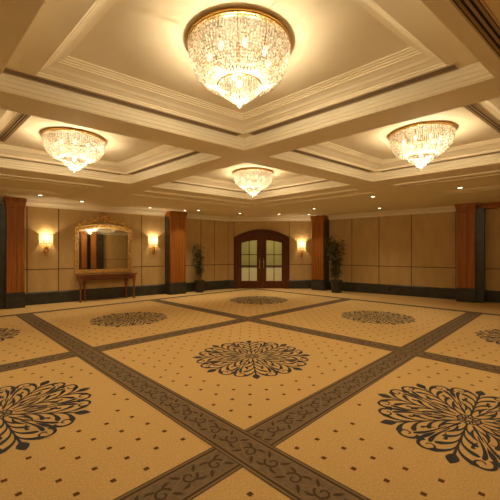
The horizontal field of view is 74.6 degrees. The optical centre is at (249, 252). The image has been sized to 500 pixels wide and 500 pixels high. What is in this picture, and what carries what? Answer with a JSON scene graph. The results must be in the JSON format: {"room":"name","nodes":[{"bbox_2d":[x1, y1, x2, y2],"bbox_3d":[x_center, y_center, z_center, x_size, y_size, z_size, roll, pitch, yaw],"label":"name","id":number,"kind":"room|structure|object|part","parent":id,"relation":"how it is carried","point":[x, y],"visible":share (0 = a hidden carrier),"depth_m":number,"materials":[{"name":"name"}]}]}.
{"room":"hotel ballroom","nodes":[
{"label":"hotel ballroom","id":0,"kind":"room"},
{"bbox_2d":[25,206,227,292],"bbox_3d":[-6.975,-0.150,9.017,15.491,3.300,0.167,0,0,-39],"label":"wall","id":1,"kind":"structure","parent":0,"point":[54,271],"depth_m":10.98,"materials":[{"name":"brown"}]},
{"bbox_2d":[40,234,51,255],"bbox_3d":[-5.972,-0.231,9.624,0.312,0.641,0.196,0,0,-39],"label":"wall sconce","id":2,"kind":"object","parent":1,"relation":"attached to","point":[46,239],"visible":1,"depth_m":9.56,"materials":[{"name":"white glass"}]},
{"bbox_3d":[-5.961,-0.407,9.611,0.300,0.275,0.150,0,0,-39],"label":"lamp shade","id":3,"kind":"part","parent":2,"relation":"part of","materials":[{"name":"fabric"}]},
{"bbox_2d":[74,212,131,273],"bbox_3d":[-4.728,-0.355,10.671,1.750,1.981,0.101,0,0,-39],"label":"wall mirror","id":4,"kind":"object","parent":1,"relation":"attached to","point":[97,248],"visible":1,"depth_m":10.65,"materials":[{"name":"gold mirror"}]},
{"bbox_2d":[79,228,127,269],"bbox_3d":[-4.750,-0.147,10.698,1.530,1.345,0.030,0,0,-39],"label":"mirror glass","id":5,"kind":"object","parent":4,"relation":"attached to","point":[99,248],"depth_m":10.67,"materials":[{"name":"silver mirror"}]},
{"bbox_2d":[0,197,229,220],"bbox_3d":[-6.860,-1.421,8.875,15.491,0.163,0.231,0,0,-39],"label":"trim","id":6,"kind":"structure","parent":1,"relation":"attached to","point":[33,203],"depth_m":10.67,"materials":[{"name":"beige paint"}]},
{"bbox_2d":[25,280,227,305],"bbox_3d":[-6.921,1.320,8.950,15.491,0.360,0.041,0,0,-39],"label":"baseboard","id":7,"kind":"structure","parent":1,"relation":"attached to","point":[34,298],"depth_m":10.70,"materials":[{"name":"wood"}]},
{"bbox_2d":[149,237,157,254],"bbox_3d":[-3.421,-0.251,11.697,0.312,0.641,0.196,0,0,-39],"label":"wall sconce","id":8,"kind":"object","parent":1,"relation":"attached to","point":[152,240],"visible":1,"depth_m":11.64,"materials":[{"name":"white glass"}]},
{"bbox_3d":[-3.411,-0.427,11.684,0.300,0.275,0.150,0,0,-39],"label":"lamp shade","id":9,"kind":"part","parent":8,"relation":"part of","materials":[{"name":"fabric"}]},
{"bbox_2d":[0,288,499,499],"bbox_3d":[0.331,1.548,2.899,22.436,0.105,18.744,0,0,-39],"label":"floor","id":10,"kind":"structure","parent":0,"point":[241,393],"depth_m":3.42,"materials":[{"name":"beige carpet"}]},
{"bbox_2d":[0,197,26,308],"bbox_3d":[-6.586,0.001,8.941,0.800,2.998,0.472,0,0,-39],"label":"column","id":11,"kind":"structure","parent":10,"relation":"on","point":[12,211],"depth_m":8.85,"materials":[{"name":"wood"}]},
{"bbox_3d":[-6.801,0.080,8.848,0.348,2.840,0.344,0,0,-39],"label":"panel","id":12,"kind":"part","parent":11,"relation":"part of","materials":[{"name":"stone"}]},
{"bbox_2d":[75,272,136,302],"bbox_3d":[-4.583,1.080,10.539,1.796,0.840,0.400,0,0,-39],"label":"console table","id":13,"kind":"object","parent":10,"relation":"on","point":[128,275],"visible":1,"depth_m":10.33,"materials":[{"name":"brown wood"}]},
{"bbox_3d":[-5.128,1.107,9.928,0.084,0.785,0.084,0,0,-39],"label":"leg","id":14,"kind":"part","parent":13,"relation":"part of","materials":[{"name":"brown wood"}]},
{"bbox_3d":[-5.160,1.107,10.237,0.084,0.785,0.084,0,0,-39],"label":"leg","id":15,"kind":"part","parent":13,"relation":"part of","materials":[{"name":"brown wood"}]},
{"bbox_3d":[-4.170,1.107,11.042,0.084,0.785,0.084,0,0,-39],"label":"leg","id":16,"kind":"part","parent":13,"relation":"part of","materials":[{"name":"brown wood"}]},
{"bbox_3d":[-3.874,1.107,10.948,0.084,0.785,0.084,0,0,-39],"label":"leg","id":17,"kind":"part","parent":13,"relation":"part of","materials":[{"name":"brown wood"}]},
{"bbox_2d":[165,211,186,294],"bbox_3d":[-2.731,0.001,12.075,0.701,2.998,0.472,0,0,-39],"label":"column","id":18,"kind":"structure","parent":10,"relation":"on","point":[175,222],"depth_m":11.92,"materials":[{"name":"wood"}]},
{"bbox_3d":[-3.015,0.080,11.927,0.028,2.840,0.344,0,0,-39],"label":"panel","id":19,"kind":"part","parent":18,"relation":"part of","materials":[{"name":"stone"}]},
{"bbox_2d":[191,245,204,292],"bbox_3d":[-1.971,0.565,12.577,0.596,1.869,0.701,0,0,0],"label":"potted plant","id":20,"kind":"object","parent":10,"relation":"on","point":[199,284],"visible":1,"depth_m":12.44,"materials":[{"name":"green plant"}]},
{"bbox_3d":[-1.967,0.368,12.565,0.298,1.445,0.387,0,0,0],"label":"stem","id":21,"kind":"part","parent":20,"relation":"part of","materials":[{"name":"brown"}]},
{"bbox_3d":[-1.932,1.270,12.550,0.395,0.460,0.395,0,0,0],"label":"pot","id":22,"kind":"part","parent":20,"relation":"part of","materials":[{"name":"brown ceramic"}]},
{"bbox_2d":[310,215,328,290],"bbox_3d":[2.838,0.001,13.336,0.614,2.998,0.472,0,0,39],"label":"column","id":23,"kind":"structure","parent":10,"relation":"on","point":[320,224],"depth_m":13.16,"materials":[{"name":"wood"}]},
{"bbox_3d":[3.097,0.080,13.208,0.048,2.840,0.344,0,0,39],"label":"panel","id":24,"kind":"part","parent":23,"relation":"part of","materials":[{"name":"stone"}]},
{"bbox_2d":[325,235,345,292],"bbox_3d":[3.221,0.406,12.435,0.814,2.187,1.004,0,0,33],"label":"potted plant","id":25,"kind":"object","parent":10,"relation":"on","point":[336,285],"visible":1,"depth_m":12.37,"materials":[{"name":"green plant"}]},
{"bbox_3d":[3.217,0.209,12.447,0.535,1.743,0.761,0,0,37],"label":"stem","id":26,"kind":"part","parent":25,"relation":"part of","materials":[{"name":"brown"}]},
{"bbox_3d":[3.283,1.265,12.450,0.458,0.470,0.458,0,0,0],"label":"pot","id":27,"kind":"part","parent":25,"relation":"part of","materials":[{"name":"brown ceramic"}]},
{"bbox_2d":[455,203,484,302],"bbox_3d":[6.779,0.001,10.112,0.733,2.998,0.502,0,0,39],"label":"column","id":28,"kind":"structure","parent":10,"relation":"on","point":[470,288],"depth_m":9.93,"materials":[{"name":"wood"}]},
{"bbox_3d":[7.021,0.080,10.002,0.218,2.840,0.369,0,0,39],"label":"panel","id":29,"kind":"part","parent":28,"relation":"part of","materials":[{"name":"wood"}]},
{"bbox_2d":[0,0,499,216],"bbox_3d":[-0.160,-1.631,1.795,26.575,0.307,22.370,0,0,43],"label":"ceiling","id":30,"kind":"structure","parent":0,"point":[134,51],"depth_m":3.69,"materials":[{"name":"beige paint"}]},
{"bbox_2d":[0,113,30,141],"bbox_3d":[-3.370,-1.781,4.657,1.648,0.008,0.124,0,0,43],"label":"ceiling vent","id":31,"kind":"object","parent":30,"relation":"in","point":[20,119],"visible":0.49,"depth_m":4.60,"materials":[{"name":"beige"}]},
{"bbox_2d":[0,156,121,174],"bbox_3d":[-3.668,-1.656,6.144,2.434,0.008,0.124,0,0,-38],"label":"ceiling vent","id":32,"kind":"object","parent":30,"relation":"in","point":[5,157],"visible":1,"depth_m":6.20,"materials":[{"name":"beige metal"}]},
{"bbox_2d":[41,127,105,170],"bbox_3d":[-2.720,-1.512,5.090,0.878,0.546,0.878,0,0,37],"label":"chandelier","id":33,"kind":"object","parent":30,"relation":"hanging from","point":[56,135],"visible":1,"depth_m":5.02,"materials":[{"name":"clear glass"}]},
{"bbox_3d":[-2.720,-1.784,5.090,0.724,0.001,0.724,0,0,-17],"label":"ceiling plate","id":34,"kind":"part","parent":33,"relation":"part of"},
{"bbox_3d":[-2.720,-1.590,5.090,0.844,0.309,0.844,0,0,-17],"label":"bowl frame","id":35,"kind":"part","parent":33,"relation":"part of","materials":[{"name":"clear glass"}]},
{"bbox_3d":[-2.598,-1.690,4.867,0.045,0.167,0.045,0,0,-40],"label":"bulb","id":36,"kind":"part","parent":33,"relation":"part of","materials":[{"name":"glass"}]},
{"bbox_2d":[3,67,240,135],"bbox_3d":[-1.200,-1.656,3.775,2.661,0.008,0.125,0,0,-38],"label":"ceiling vent","id":37,"kind":"object","parent":30,"relation":"in","point":[10,71],"visible":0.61,"depth_m":3.52,"materials":[{"name":"beige"}]},
{"bbox_2d":[128,151,201,174],"bbox_3d":[-1.604,-1.656,6.057,2.472,0.008,0.125,0,0,43],"label":"ceiling vent","id":38,"kind":"object","parent":30,"relation":"in","point":[193,152],"visible":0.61,"depth_m":6.00,"materials":[{"name":"beige"}]},
{"bbox_2d":[171,181,248,192],"bbox_3d":[-1.018,-1.656,8.245,2.434,0.008,0.124,0,0,-38],"label":"ceiling vent","id":39,"kind":"object","parent":30,"relation":"in","point":[171,181],"visible":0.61,"depth_m":8.17,"materials":[{"name":"beige metal"}]},
{"bbox_2d":[187,7,290,103],"bbox_3d":[-0.090,-1.512,2.810,0.878,0.546,0.878,0,0,-16],"label":"chandelier","id":40,"kind":"object","parent":30,"relation":"hanging from","point":[245,38],"visible":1,"depth_m":2.74,"materials":[{"name":"clear glass"}]},
{"bbox_3d":[-0.339,-1.690,2.760,0.045,0.167,0.045,0,0,-22],"label":"bulb","id":41,"kind":"part","parent":40,"relation":"part of","materials":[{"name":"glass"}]},
{"bbox_3d":[-0.301,-1.690,2.950,0.045,0.167,0.045,0,0,23],"label":"bulb","id":42,"kind":"part","parent":40,"relation":"part of","materials":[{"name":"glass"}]},
{"bbox_3d":[-0.230,-1.690,2.599,0.045,0.167,0.045,0,0,23],"label":"bulb","id":43,"kind":"part","parent":40,"relation":"part of","materials":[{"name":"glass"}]},
{"bbox_3d":[-0.140,-1.690,3.059,0.045,0.167,0.045,0,0,-22],"label":"bulb","id":44,"kind":"part","parent":40,"relation":"part of","materials":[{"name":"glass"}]},
{"bbox_3d":[-0.090,-1.784,2.810,0.724,0.001,0.724,0,0,0],"label":"ceiling plate","id":45,"kind":"part","parent":40,"relation":"part of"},
{"bbox_3d":[-0.090,-1.594,2.810,0.054,0.358,0.056,0,0,0],"label":"bulb","id":46,"kind":"part","parent":40,"relation":"part of","materials":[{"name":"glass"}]},
{"bbox_3d":[-0.040,-1.690,2.561,0.045,0.167,0.045,0,0,-22],"label":"bulb","id":47,"kind":"part","parent":40,"relation":"part of","materials":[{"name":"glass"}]},
{"bbox_3d":[0.050,-1.690,3.022,0.045,0.167,0.045,0,0,23],"label":"bulb","id":48,"kind":"part","parent":40,"relation":"part of","materials":[{"name":"glass"}]},
{"bbox_3d":[0.121,-1.690,2.670,0.045,0.167,0.045,0,0,22],"label":"bulb","id":49,"kind":"part","parent":40,"relation":"part of","materials":[{"name":"glass"}]},
{"bbox_3d":[0.159,-1.690,2.860,0.045,0.167,0.045,0,0,-22],"label":"bulb","id":50,"kind":"part","parent":40,"relation":"part of","materials":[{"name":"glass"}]},
{"bbox_2d":[233,168,272,189],"bbox_3d":[0.070,-1.512,7.290,0.878,0.546,0.878,0,0,-28],"label":"chandelier","id":51,"kind":"object","parent":30,"relation":"hanging from","point":[243,173],"visible":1,"depth_m":7.27,"materials":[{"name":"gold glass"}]},
{"bbox_3d":[0.070,-1.784,7.290,0.724,0.001,0.724,0,0,-6],"label":"ceiling plate","id":52,"kind":"part","parent":51,"relation":"part of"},
{"bbox_2d":[254,180,329,192],"bbox_3d":[1.046,-1.656,8.157,2.472,0.008,0.125,0,0,43],"label":"ceiling vent","id":53,"kind":"object","parent":30,"relation":"in","point":[323,180],"visible":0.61,"depth_m":8.16,"materials":[{"name":"beige metal"}]},
{"bbox_2d":[291,149,372,171],"bbox_3d":[1.512,-1.656,5.925,2.434,0.008,0.124,0,0,-38],"label":"ceiling vent","id":54,"kind":"object","parent":30,"relation":"in","point":[296,150],"visible":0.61,"depth_m":5.87,"materials":[{"name":"beige metal"}]},
{"bbox_2d":[249,63,458,135],"bbox_3d":[0.926,-1.656,3.737,2.472,0.008,0.125,0,0,43],"label":"ceiling vent","id":55,"kind":"object","parent":30,"relation":"in","point":[452,67],"visible":1,"depth_m":3.46,"materials":[{"name":"beige"}]},
{"bbox_2d":[389,121,455,166],"bbox_3d":[2.540,-1.512,4.870,0.878,0.546,0.878,0,0,-25],"label":"chandelier","id":56,"kind":"object","parent":30,"relation":"hanging from","point":[436,131],"visible":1,"depth_m":4.84,"materials":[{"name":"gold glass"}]},
{"bbox_3d":[2.286,-1.690,4.866,0.045,0.167,0.045,0,0,-12],"label":"bulb","id":57,"kind":"part","parent":56,"relation":"part of","materials":[{"name":"glass"}]},
{"bbox_3d":[2.540,-1.594,4.870,0.054,0.358,0.056,0,0,-34],"label":"bulb","id":58,"kind":"part","parent":56,"relation":"part of","materials":[{"name":"glass"}]},
{"bbox_3d":[2.540,-1.784,4.870,0.724,0.001,0.724,0,0,-34],"label":"ceiling plate","id":59,"kind":"part","parent":56,"relation":"part of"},
{"bbox_3d":[2.544,-1.690,4.616,0.045,0.167,0.045,0,0,-12],"label":"bulb","id":60,"kind":"part","parent":56,"relation":"part of","materials":[{"name":"white glass"}]},
{"bbox_3d":[2.722,-1.690,4.693,0.045,0.167,0.045,0,0,-12],"label":"bulb","id":61,"kind":"part","parent":56,"relation":"part of","materials":[{"name":"white glass"}]},
{"bbox_2d":[380,151,499,171],"bbox_3d":[3.576,-1.656,5.837,2.472,0.008,0.125,0,0,43],"label":"ceiling vent","id":62,"kind":"object","parent":30,"relation":"in","point":[495,152],"visible":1,"depth_m":5.92,"materials":[{"name":"beige metal"}]},
{"bbox_2d":[449,0,499,59],"bbox_3d":[1.217,-1.496,1.891,2.367,0.008,0.124,0,0,-38],"label":"ceiling vent","id":63,"kind":"object","parent":30,"relation":"in","point":[476,13],"visible":1,"depth_m":2.11,"materials":[{"name":"beige"}]},
{"bbox_2d":[464,103,499,132],"bbox_3d":[3.217,-1.781,4.406,1.555,0.008,0.124,0,0,-38],"label":"ceiling vent","id":64,"kind":"object","parent":30,"relation":"in","point":[476,110],"visible":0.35,"depth_m":4.27,"materials":[{"name":"beige"}]},
{"bbox_2d":[242,240,281,280],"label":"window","id":65,"kind":"structure","parent":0,"point":[272,247],"depth_m":17.45,"materials":[{"name":"beige"}]},
{"bbox_2d":[228,221,310,279],"bbox_3d":[0.829,-0.150,13.918,3.502,3.300,0.164,0,0,0],"label":"wall","id":66,"kind":"structure","parent":0,"point":[297,231],"depth_m":13.83,"materials":[{"name":"brown wood"}]},
{"bbox_2d":[228,280,233,288],"bbox_3d":[-0.781,1.320,13.832,0.284,0.360,0.035,0,0,0],"label":"baseboard","id":67,"kind":"structure","parent":66,"relation":"attached to","point":[230,282],"depth_m":13.81,"materials":[{"name":"stone"}]},
{"bbox_2d":[234,229,288,288],"bbox_3d":[0.490,0.250,13.875,2.297,2.500,0.250,0,0,0],"label":"door","id":68,"kind":"structure","parent":66,"relation":"in","point":[261,235],"depth_m":13.84,"materials":[{"name":"brown wood"}]},
{"bbox_2d":[228,217,310,220],"bbox_3d":[0.829,-1.421,13.735,3.502,0.163,0.230,0,0,0],"label":"trim","id":69,"kind":"structure","parent":66,"relation":"attached to","point":[230,218],"depth_m":13.77,"materials":[{"name":"beige paint"}]},
{"bbox_2d":[289,280,310,288],"bbox_3d":[2.099,1.320,13.832,0.962,0.360,0.035,0,0,0],"label":"baseboard","id":70,"kind":"structure","parent":66,"relation":"attached to","point":[293,284],"depth_m":13.81,"materials":[{"name":"stone"}]},
{"bbox_2d":[298,242,304,256],"bbox_3d":[2.175,-0.150,13.756,0.312,0.641,0.196,0,0,0],"label":"wall sconce","id":71,"kind":"object","parent":66,"relation":"attached to","point":[301,245],"visible":1,"depth_m":13.71,"materials":[{"name":"beige glass"}]},
{"bbox_3d":[2.175,-0.328,13.739,0.300,0.275,0.150,0,0,0],"label":"lamp shade","id":72,"kind":"part","parent":71,"relation":"part of","materials":[{"name":"fabric"}]},
{"bbox_2d":[311,208,499,290],"bbox_3d":[7.267,-0.150,10.127,11.971,3.300,0.167,0,0,39],"label":"wall","id":73,"kind":"structure","parent":0,"point":[412,249],"depth_m":11.46,"materials":[{"name":"brown wood"}]},
{"bbox_2d":[327,204,479,219],"bbox_3d":[7.152,-1.421,9.985,11.971,0.163,0.230,0,0,39],"label":"trim","id":74,"kind":"structure","parent":73,"relation":"attached to","point":[444,208],"depth_m":11.60,"materials":[{"name":"beige paint"}]},
{"bbox_2d":[329,281,499,302],"bbox_3d":[7.213,1.320,10.061,11.971,0.360,0.037,0,0,39],"label":"baseboard","id":75,"kind":"structure","parent":73,"relation":"attached to","point":[416,291],"depth_m":11.38,"materials":[{"name":"stone"}]},
{"bbox_2d":[480,202,499,208],"bbox_3d":[9.017,-1.419,8.417,5.099,0.158,0.310,0,0,39],"label":"trim","id":76,"kind":"structure","parent":73,"relation":"attached to","point":[493,205],"depth_m":9.77,"materials":[{"name":"red wood"}]}
]}

